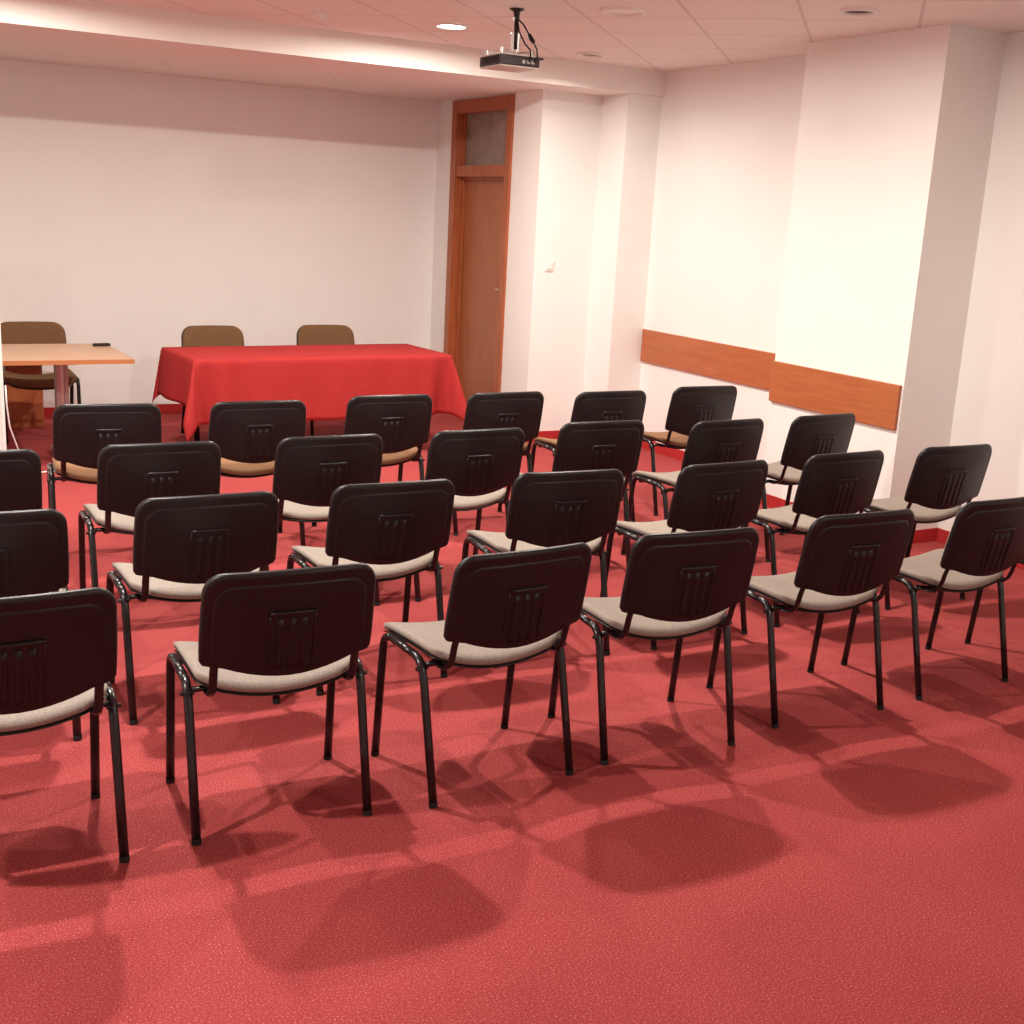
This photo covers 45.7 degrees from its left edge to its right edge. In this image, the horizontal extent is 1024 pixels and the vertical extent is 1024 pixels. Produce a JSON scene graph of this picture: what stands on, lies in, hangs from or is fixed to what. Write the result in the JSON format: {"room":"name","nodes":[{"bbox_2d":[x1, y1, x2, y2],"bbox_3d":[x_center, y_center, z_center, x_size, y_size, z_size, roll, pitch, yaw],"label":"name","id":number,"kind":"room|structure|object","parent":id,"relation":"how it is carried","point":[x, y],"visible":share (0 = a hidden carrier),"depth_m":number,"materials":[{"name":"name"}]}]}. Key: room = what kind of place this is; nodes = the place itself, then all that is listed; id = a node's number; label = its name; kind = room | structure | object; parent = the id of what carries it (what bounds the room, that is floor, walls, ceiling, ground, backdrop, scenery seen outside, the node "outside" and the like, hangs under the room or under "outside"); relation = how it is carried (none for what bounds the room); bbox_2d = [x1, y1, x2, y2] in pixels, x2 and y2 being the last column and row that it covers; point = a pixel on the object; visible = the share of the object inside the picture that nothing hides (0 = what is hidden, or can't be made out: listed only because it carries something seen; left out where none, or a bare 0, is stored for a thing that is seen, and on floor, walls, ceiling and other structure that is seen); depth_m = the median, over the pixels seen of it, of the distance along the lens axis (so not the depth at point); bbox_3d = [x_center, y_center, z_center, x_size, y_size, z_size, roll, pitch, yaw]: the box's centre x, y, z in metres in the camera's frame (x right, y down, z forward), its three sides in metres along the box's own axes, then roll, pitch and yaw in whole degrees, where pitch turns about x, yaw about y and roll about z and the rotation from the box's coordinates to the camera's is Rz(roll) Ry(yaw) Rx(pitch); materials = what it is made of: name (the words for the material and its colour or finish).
{"room":"conference room","nodes":[
{"label":"conference room","id":0,"kind":"room"},
{"bbox_2d":[0,59,438,407],"bbox_3d":[-3.721,-2.112,9.631,7.055,2.728,0.150,-5,16,-28],"label":"wall","id":1,"kind":"structure","parent":0,"point":[137,209],"depth_m":10.10,"materials":[{"name":"paint"}]},
{"bbox_2d":[44,404,181,417],"bbox_3d":[-3.750,-0.809,9.879,6.755,0.080,0.012,-5,16,-28],"label":"baseboard","id":2,"kind":"structure","parent":1,"relation":"attached to","point":[164,408],"depth_m":10.31,"materials":[{"name":"red carpet"}]},
{"bbox_2d":[0,0,666,101],"bbox_3d":[-2.620,-3.344,8.572,8.150,0.280,2.420,-5,16,-28],"label":"ceiling","id":3,"kind":"structure","parent":0,"point":[81,33],"depth_m":8.33,"materials":[{"name":"white paint"}]},
{"bbox_2d":[333,78,344,81],"bbox_3d":[-1.318,-3.292,9.263,0.090,0.018,0.090,-5,16,-28],"label":"recessed light","id":4,"kind":"object","parent":3,"relation":"in","point":[334,79],"visible":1,"depth_m":9.23,"materials":[{"name":"white plastic"}]},
{"bbox_2d":[430,91,533,391],"bbox_3d":[-0.247,-2.139,10.485,0.150,2.728,1.720,-5,16,-28],"label":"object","id":5,"kind":"structure","parent":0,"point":[523,113],"depth_m":9.98,"materials":[{"name":"paint"}]},
{"bbox_2d":[443,94,514,402],"bbox_3d":[-0.259,-2.129,10.461,0.145,2.718,1.097,-5,16,-28],"label":"door","id":6,"kind":"structure","parent":5,"relation":"in","point":[482,128],"depth_m":10.53,"materials":[{"name":"brown wood"}]},
{"bbox_2d":[0,413,1023,1023],"bbox_3d":[-0.488,0.601,5.238,8.150,0.100,11.950,-5,16,-28],"label":"floor","id":7,"kind":"structure","parent":0,"point":[848,860],"depth_m":3.63,"materials":[{"name":"red carpet"}]},
{"bbox_2d":[0,325,6,449],"bbox_3d":[-3.570,-0.993,7.101,1.091,1.745,0.440,-5,16,-28],"label":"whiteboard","id":8,"kind":"object","parent":7,"relation":"on","point":[2,407],"visible":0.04,"depth_m":7.44,"materials":[{"name":"white"}]},
{"bbox_2d":[0,449,41,511],"bbox_3d":[-2.181,0.114,4.907,0.560,0.834,0.551,-5,16,-28],"label":"chair","id":9,"kind":"object","parent":7,"relation":"on","point":[20,469],"visible":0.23,"depth_m":4.72,"materials":[{"name":"black plastic"}]},
{"bbox_2d":[4,365,43,427],"bbox_3d":[-3.987,-1.000,9.391,0.640,0.660,0.422,-5,16,-28],"label":"base cabinet","id":10,"kind":"object","parent":7,"relation":"on","point":[25,407],"visible":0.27,"depth_m":9.35,"materials":[{"name":"brown wood"}]},
{"bbox_2d":[5,385,46,472],"bbox_3d":[-2.981,-0.544,7.837,0.160,0.619,0.685,13,17,35],"label":"cord","id":11,"kind":"object","parent":7,"relation":"on","point":[5,385],"visible":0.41,"depth_m":7.52,"materials":[{"name":"white plastic"}]},
{"bbox_2d":[0,321,80,444],"bbox_3d":[-3.511,-0.963,8.991,0.560,0.834,0.551,-5,16,-28],"label":"chair","id":12,"kind":"object","parent":7,"relation":"on","point":[19,332],"visible":0.65,"depth_m":9.02,"materials":[{"name":"brown fabric"}]},
{"bbox_2d":[0,321,65,365],"bbox_3d":[-3.596,-1.257,9.104,0.491,0.327,0.104,-5,16,-28],"label":"backrest","id":13,"kind":"object","parent":12,"relation":"on","point":[19,332],"depth_m":9.10,"materials":[{"name":"brown fabric"}]},
{"bbox_2d":[0,509,81,740],"bbox_3d":[-1.759,0.344,4.066,0.560,0.834,0.551,-4,15,-25],"label":"chair","id":14,"kind":"object","parent":7,"relation":"on","point":[34,546],"visible":0.56,"depth_m":3.86,"materials":[{"name":"black plastic"}]},
{"bbox_2d":[0,587,129,862],"bbox_3d":[-1.368,0.550,3.313,0.560,0.834,0.551,-5,16,-29],"label":"chair","id":15,"kind":"object","parent":7,"relation":"on","point":[58,650],"visible":1,"depth_m":3.12,"materials":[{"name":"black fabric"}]},
{"bbox_2d":[1,343,134,451],"bbox_3d":[-3.333,-0.696,8.109,1.412,0.740,0.898,-5,16,-29],"label":"wooden table","id":16,"kind":"object","parent":7,"relation":"on","point":[60,356],"visible":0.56,"depth_m":8.13,"materials":[{"name":"brown wood"}]},
{"bbox_2d":[92,343,110,345],"bbox_3d":[-2.898,-1.182,8.587,0.116,0.018,0.044,-7,17,-35],"label":"remote control","id":17,"kind":"object","parent":16,"relation":"on","point":[93,344],"visible":1,"depth_m":8.57,"materials":[{"name":"black plastic"}]},
{"bbox_2d":[47,403,161,509],"bbox_3d":[-2.033,-0.171,6.097,0.560,0.834,0.551,-3,15,-22],"label":"chair","id":18,"kind":"object","parent":7,"relation":"on","point":[80,431],"visible":0.54,"depth_m":5.81,"materials":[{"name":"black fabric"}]},
{"bbox_2d":[78,441,220,588],"bbox_3d":[-1.557,0.062,5.251,0.560,0.834,0.551,-4,16,-27],"label":"chair","id":19,"kind":"object","parent":7,"relation":"on","point":[128,475],"visible":0.56,"depth_m":4.98,"materials":[{"name":"black plastic"}]},
{"bbox_2d":[106,491,279,724],"bbox_3d":[-1.161,0.284,4.438,0.560,0.834,0.551,-4,16,-28],"label":"chair","id":20,"kind":"object","parent":7,"relation":"on","point":[180,543],"visible":0.87,"depth_m":4.19,"materials":[{"name":"black plastic"}]},
{"bbox_2d":[181,325,244,440],"bbox_3d":[-2.242,-0.996,9.393,0.560,0.834,0.551,-5,16,-30],"label":"chair","id":21,"kind":"object","parent":7,"relation":"on","point":[202,335],"visible":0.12,"depth_m":9.48,"materials":[{"name":"brown fabric"}]},
{"bbox_2d":[182,325,244,346],"bbox_3d":[-2.333,-1.289,9.503,0.491,0.327,0.104,-5,16,-30],"label":"backrest","id":22,"kind":"object","parent":21,"relation":"on","point":[202,335],"depth_m":9.49,"materials":[{"name":"brown fabric"}]},
{"bbox_2d":[208,400,305,545],"bbox_3d":[-1.397,-0.213,6.400,0.560,0.834,0.551,-4,16,-28],"label":"chair","id":23,"kind":"object","parent":7,"relation":"on","point":[247,434],"visible":0.56,"depth_m":6.14,"materials":[{"name":"black plastic"}]},
{"bbox_2d":[166,563,375,845],"bbox_3d":[-0.728,0.498,3.663,0.560,0.834,0.551,-4,15,-25],"label":"chair","id":24,"kind":"object","parent":7,"relation":"on","point":[286,631],"visible":1,"depth_m":3.44,"materials":[{"name":"black plastic"}]},
{"bbox_2d":[194,427,417,447],"bbox_3d":[-1.507,-0.826,9.057,1.970,0.735,0.730,-6,16,-32],"label":"folding table","id":25,"kind":"object","parent":7,"relation":"on","point":[196,431],"visible":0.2,"depth_m":8.96,"materials":[{"name":"metal"}]},
{"bbox_2d":[152,344,466,441],"bbox_3d":[-1.486,-0.920,9.007,2.200,0.537,0.938,-6,16,-32],"label":"tablecloth","id":26,"kind":"object","parent":25,"relation":"on","point":[324,378],"visible":0.9,"depth_m":8.69,"materials":[{"name":"red fabric"}]},
{"bbox_2d":[266,434,382,605],"bbox_3d":[-0.918,0.011,5.597,0.560,0.834,0.551,-5,16,-28],"label":"chair","id":27,"kind":"object","parent":7,"relation":"on","point":[308,469],"visible":0.57,"depth_m":5.32,"materials":[{"name":"black plastic"}]},
{"bbox_2d":[296,325,354,435],"bbox_3d":[-1.451,-1.079,9.901,0.560,0.834,0.551,-4,16,-27],"label":"chair","id":28,"kind":"object","parent":7,"relation":"on","point":[306,334],"visible":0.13,"depth_m":10.00,"materials":[{"name":"brown fabric"}]},
{"bbox_2d":[298,325,354,344],"bbox_3d":[-1.532,-1.373,10.015,0.491,0.327,0.104,-4,16,-27],"label":"backrest","id":29,"kind":"object","parent":28,"relation":"on","point":[307,334],"depth_m":10.00,"materials":[{"name":"brown fabric"}]},
{"bbox_2d":[287,479,454,694],"bbox_3d":[-0.559,0.232,4.776,0.560,0.834,0.551,-4,16,-27],"label":"chair","id":30,"kind":"object","parent":7,"relation":"on","point":[399,530],"visible":0.82,"depth_m":4.53,"materials":[{"name":"black plastic"}]},
{"bbox_2d":[312,394,432,525],"bbox_3d":[-0.777,-0.283,6.816,0.560,0.834,0.551,-4,16,-28],"label":"chair","id":31,"kind":"object","parent":7,"relation":"on","point":[403,422],"visible":0.54,"depth_m":6.57,"materials":[{"name":"black plastic"}]},
{"bbox_2d":[414,427,524,601],"bbox_3d":[-0.284,-0.039,5.934,0.560,0.834,0.551,-5,16,-29],"label":"chair","id":32,"kind":"object","parent":7,"relation":"on","point":[479,463],"visible":0.56,"depth_m":5.68,"materials":[{"name":"black plastic"}]},
{"bbox_2d":[371,542,591,808],"bbox_3d":[-0.098,0.456,3.968,0.560,0.834,0.551,-6,16,-32],"label":"chair","id":33,"kind":"object","parent":7,"relation":"on","point":[509,609],"visible":1,"depth_m":3.76,"materials":[{"name":"black plastic"}]},
{"bbox_2d":[426,391,543,534],"bbox_3d":[-0.162,-0.329,7.135,0.560,0.834,0.551,-5,16,-29],"label":"chair","id":34,"kind":"object","parent":7,"relation":"on","point":[522,410],"visible":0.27,"depth_m":6.85,"materials":[{"name":"black plastic"}]},
{"bbox_2d":[461,469,623,667],"bbox_3d":[0.119,0.179,5.136,0.560,0.834,0.551,-3,15,-24],"label":"chair","id":35,"kind":"object","parent":7,"relation":"on","point":[546,509],"visible":0.85,"depth_m":4.87,"materials":[{"name":"black plastic"}]},
{"bbox_2d":[510,420,643,566],"bbox_3d":[0.330,-0.108,6.345,0.560,0.834,0.551,-4,16,-27],"label":"chair","id":36,"kind":"object","parent":7,"relation":"on","point":[593,445],"visible":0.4,"depth_m":6.06,"materials":[{"name":"black plastic"}]},
{"bbox_2d":[531,390,645,521],"bbox_3d":[0.456,-0.361,7.400,0.560,0.834,0.551,-4,16,-28],"label":"chair","id":37,"kind":"object","parent":7,"relation":"on","point":[595,405],"visible":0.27,"depth_m":7.11,"materials":[{"name":"black plastic"}]},
{"bbox_2d":[547,527,758,764],"bbox_3d":[0.500,0.404,4.308,0.560,0.834,0.551,-3,15,-24],"label":"chair","id":38,"kind":"object","parent":7,"relation":"on","point":[678,586],"visible":0.96,"depth_m":4.08,"materials":[{"name":"black plastic"}]},
{"bbox_2d":[621,385,736,515],"bbox_3d":[1.076,-0.436,7.834,0.560,0.834,0.551,-4,16,-28],"label":"chair","id":39,"kind":"object","parent":7,"relation":"on","point":[689,405],"visible":0.59,"depth_m":7.56,"materials":[{"name":"black plastic"}]},
{"bbox_2d":[600,460,767,649],"bbox_3d":[0.770,0.134,5.461,0.560,0.834,0.551,-5,16,-30],"label":"chair","id":40,"kind":"object","parent":7,"relation":"on","point":[728,495],"visible":0.62,"depth_m":5.20,"materials":[{"name":"black plastic"}]},
{"bbox_2d":[621,418,763,554],"bbox_3d":[0.983,-0.131,6.580,0.560,0.834,0.551,-5,16,-31],"label":"chair","id":41,"kind":"object","parent":7,"relation":"on","point":[720,441],"visible":0.48,"depth_m":6.32,"materials":[{"name":"black plastic"}]},
{"bbox_2d":[762,413,855,561],"bbox_3d":[1.566,-0.187,6.931,0.560,0.834,0.551,-6,16,-32],"label":"chair","id":42,"kind":"object","parent":7,"relation":"on","point":[808,436],"visible":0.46,"depth_m":6.66,"materials":[{"name":"black plastic"}]},
{"bbox_2d":[706,509,914,728],"bbox_3d":[1.152,0.344,4.690,0.560,0.834,0.551,-4,15,-26],"label":"chair","id":43,"kind":"object","parent":7,"relation":"on","point":[844,560],"visible":0.95,"depth_m":4.47,"materials":[{"name":"black plastic"}]},
{"bbox_2d":[750,450,883,626],"bbox_3d":[1.391,0.072,5.841,0.560,0.834,0.551,-5,16,-30],"label":"chair","id":44,"kind":"object","parent":7,"relation":"on","point":[835,483],"visible":0.73,"depth_m":5.59,"materials":[{"name":"black plastic"}]},
{"bbox_2d":[864,444,991,609],"bbox_3d":[2.026,0.022,6.181,0.560,0.834,0.551,-4,16,-27],"label":"chair","id":45,"kind":"object","parent":7,"relation":"on","point":[942,479],"visible":0.73,"depth_m":5.92,"materials":[{"name":"black plastic"}]},
{"bbox_2d":[841,497,1023,699],"bbox_3d":[1.788,0.290,5.045,0.560,0.834,0.551,-5,16,-29],"label":"chair","id":46,"kind":"object","parent":7,"relation":"on","point":[985,539],"visible":0.91,"depth_m":4.84,"materials":[{"name":"black plastic"}]},
{"bbox_2d":[964,558,1023,643],"bbox_3d":[2.450,0.238,5.395,0.560,0.834,0.551,-5,16,-28],"label":"chair","id":47,"kind":"object","parent":7,"relation":"on","point":[977,601],"visible":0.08,"depth_m":5.52,"materials":[{"name":"black metal"}]},
{"bbox_2d":[91,0,1023,71],"bbox_3d":[0.241,-2.035,3.503,8.150,0.100,9.550,-5,16,-28],"label":"ceiling","id":48,"kind":"structure","parent":0,"point":[671,35],"depth_m":7.13,"materials":[{"name":"tile"}]},
{"bbox_2d":[313,11,328,19],"bbox_3d":[-1.140,-2.960,7.258,0.100,0.044,0.100,-5,16,-28],"label":"smoke detector","id":49,"kind":"object","parent":48,"relation":"attached to","point":[319,15],"visible":1,"depth_m":7.23,"materials":[{"name":"white plastic"}]},
{"bbox_2d":[434,22,467,29],"bbox_3d":[-0.373,-2.986,7.473,0.210,0.018,0.210,-5,16,-28],"label":"recessed light","id":50,"kind":"object","parent":48,"relation":"in","point":[443,25],"visible":1,"depth_m":7.45,"materials":[{"name":"white glass"}]},
{"bbox_2d":[480,7,543,72],"bbox_3d":[-0.001,-2.627,6.742,0.264,0.326,0.300,-4,16,-27],"label":"ceiling projector","id":51,"kind":"object","parent":48,"relation":"hanging from","point":[500,60],"visible":1,"depth_m":6.72,"materials":[{"name":"grey plastic"}]},
{"bbox_2d":[483,55,498,63],"bbox_3d":[-0.117,-2.493,6.703,0.004,0.034,0.197,-4,16,-27],"label":"vent","id":52,"kind":"object","parent":51,"relation":"attached to","point":[487,59],"depth_m":6.70,"materials":[{"name":"black plastic"}]},
{"bbox_2d":[576,51,604,57],"bbox_3d":[0.544,-3.183,8.469,0.200,0.018,0.200,-5,16,-28],"label":"recessed light","id":53,"kind":"object","parent":48,"relation":"in","point":[586,54],"visible":1,"depth_m":8.42,"materials":[{"name":"white plastic"}]},
{"bbox_2d":[600,6,644,16],"bbox_3d":[0.602,-2.727,6.631,0.250,0.018,0.250,-5,16,-28],"label":"ceiling speaker","id":54,"kind":"object","parent":48,"relation":"attached to","point":[620,11],"visible":1,"depth_m":6.63,"materials":[{"name":"white plastic"}]},
{"bbox_2d":[838,7,877,15],"bbox_3d":[1.778,-2.571,6.252,0.200,0.018,0.200,-5,16,-28],"label":"recessed light","id":55,"kind":"object","parent":48,"relation":"in","point":[848,11],"visible":1,"depth_m":6.23,"materials":[{"name":"white plastic"}]},
{"bbox_2d":[518,89,602,430],"bbox_3d":[0.378,-1.935,9.790,0.555,2.728,0.150,-5,16,-28],"label":"wall","id":56,"kind":"structure","parent":0,"point":[565,137],"depth_m":9.67,"materials":[{"name":"paint"}]},
{"bbox_2d":[527,430,559,441],"bbox_3d":[0.335,-0.631,10.030,0.547,0.080,0.012,-5,16,-28],"label":"baseboard","id":57,"kind":"structure","parent":56,"relation":"attached to","point":[545,434],"depth_m":10.01,"materials":[{"name":"red carpet"}]},
{"bbox_2d":[545,261,553,270],"bbox_3d":[0.297,-1.950,9.642,0.080,0.080,0.016,-5,16,-28],"label":"light switch","id":58,"kind":"object","parent":56,"relation":"attached to","point":[549,265],"visible":1,"depth_m":9.63,"materials":[{"name":"white plastic"}]},
{"bbox_2d":[583,93,661,391],"bbox_3d":[0.945,-1.938,9.927,0.610,2.728,0.560,-5,16,-28],"label":"column","id":59,"kind":"structure","parent":0,"point":[630,123],"depth_m":9.59,"materials":[{"name":"paint"}]},
{"bbox_2d":[639,55,805,459],"bbox_3d":[1.699,-1.737,8.896,0.300,2.908,2.000,-5,16,-28],"label":"wall","id":60,"kind":"structure","parent":0,"point":[728,134],"depth_m":8.82,"materials":[{"name":"paint"}]},
{"bbox_2d":[641,441,684,460],"bbox_3d":[1.490,-0.355,9.160,0.012,0.080,1.976,-5,16,-28],"label":"baseboard","id":61,"kind":"structure","parent":60,"relation":"attached to","point":[677,454],"depth_m":9.61,"materials":[{"name":"red carpet"}]},
{"bbox_2d":[640,329,775,389],"bbox_3d":[1.528,-1.114,8.966,0.022,0.258,1.990,-5,16,-28],"label":"rail","id":62,"kind":"object","parent":60,"relation":"attached to","point":[741,365],"visible":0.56,"depth_m":9.05,"materials":[{"name":"brown wood"}]},
{"bbox_2d":[765,24,1006,529],"bbox_3d":[2.292,-1.360,7.493,0.650,2.908,1.120,-5,16,-28],"label":"wall pillar","id":63,"kind":"structure","parent":0,"point":[895,133],"depth_m":7.07,"materials":[{"name":"paint"}]},
{"bbox_2d":[769,361,901,429],"bbox_3d":[1.963,-0.730,7.488,0.022,0.261,1.108,-5,16,-28],"label":"rail","id":64,"kind":"object","parent":63,"relation":"attached to","point":[872,402],"visible":0.96,"depth_m":7.43,"materials":[{"name":"brown wood"}]},
{"bbox_2d":[760,494,937,543],"bbox_3d":[2.123,0.019,7.778,0.452,0.080,1.144,-5,16,-28],"label":"baseboard","id":65,"kind":"structure","parent":63,"relation":"attached to","point":[923,535],"depth_m":7.38,"materials":[{"name":"red carpet"}]},
{"bbox_2d":[938,31,1023,530],"bbox_3d":[4.236,-0.505,4.444,0.150,2.908,6.300,-5,16,-28],"label":"wall","id":66,"kind":"structure","parent":0,"point":[989,403],"depth_m":6.89,"materials":[{"name":"paint"}]},
{"bbox_2d":[936,528,1023,569],"bbox_3d":[4.095,0.873,4.739,0.012,0.080,6.288,-5,16,-28],"label":"baseboard","id":67,"kind":"structure","parent":66,"relation":"attached to","point":[942,535],"depth_m":7.35,"materials":[{"name":"red carpet"}]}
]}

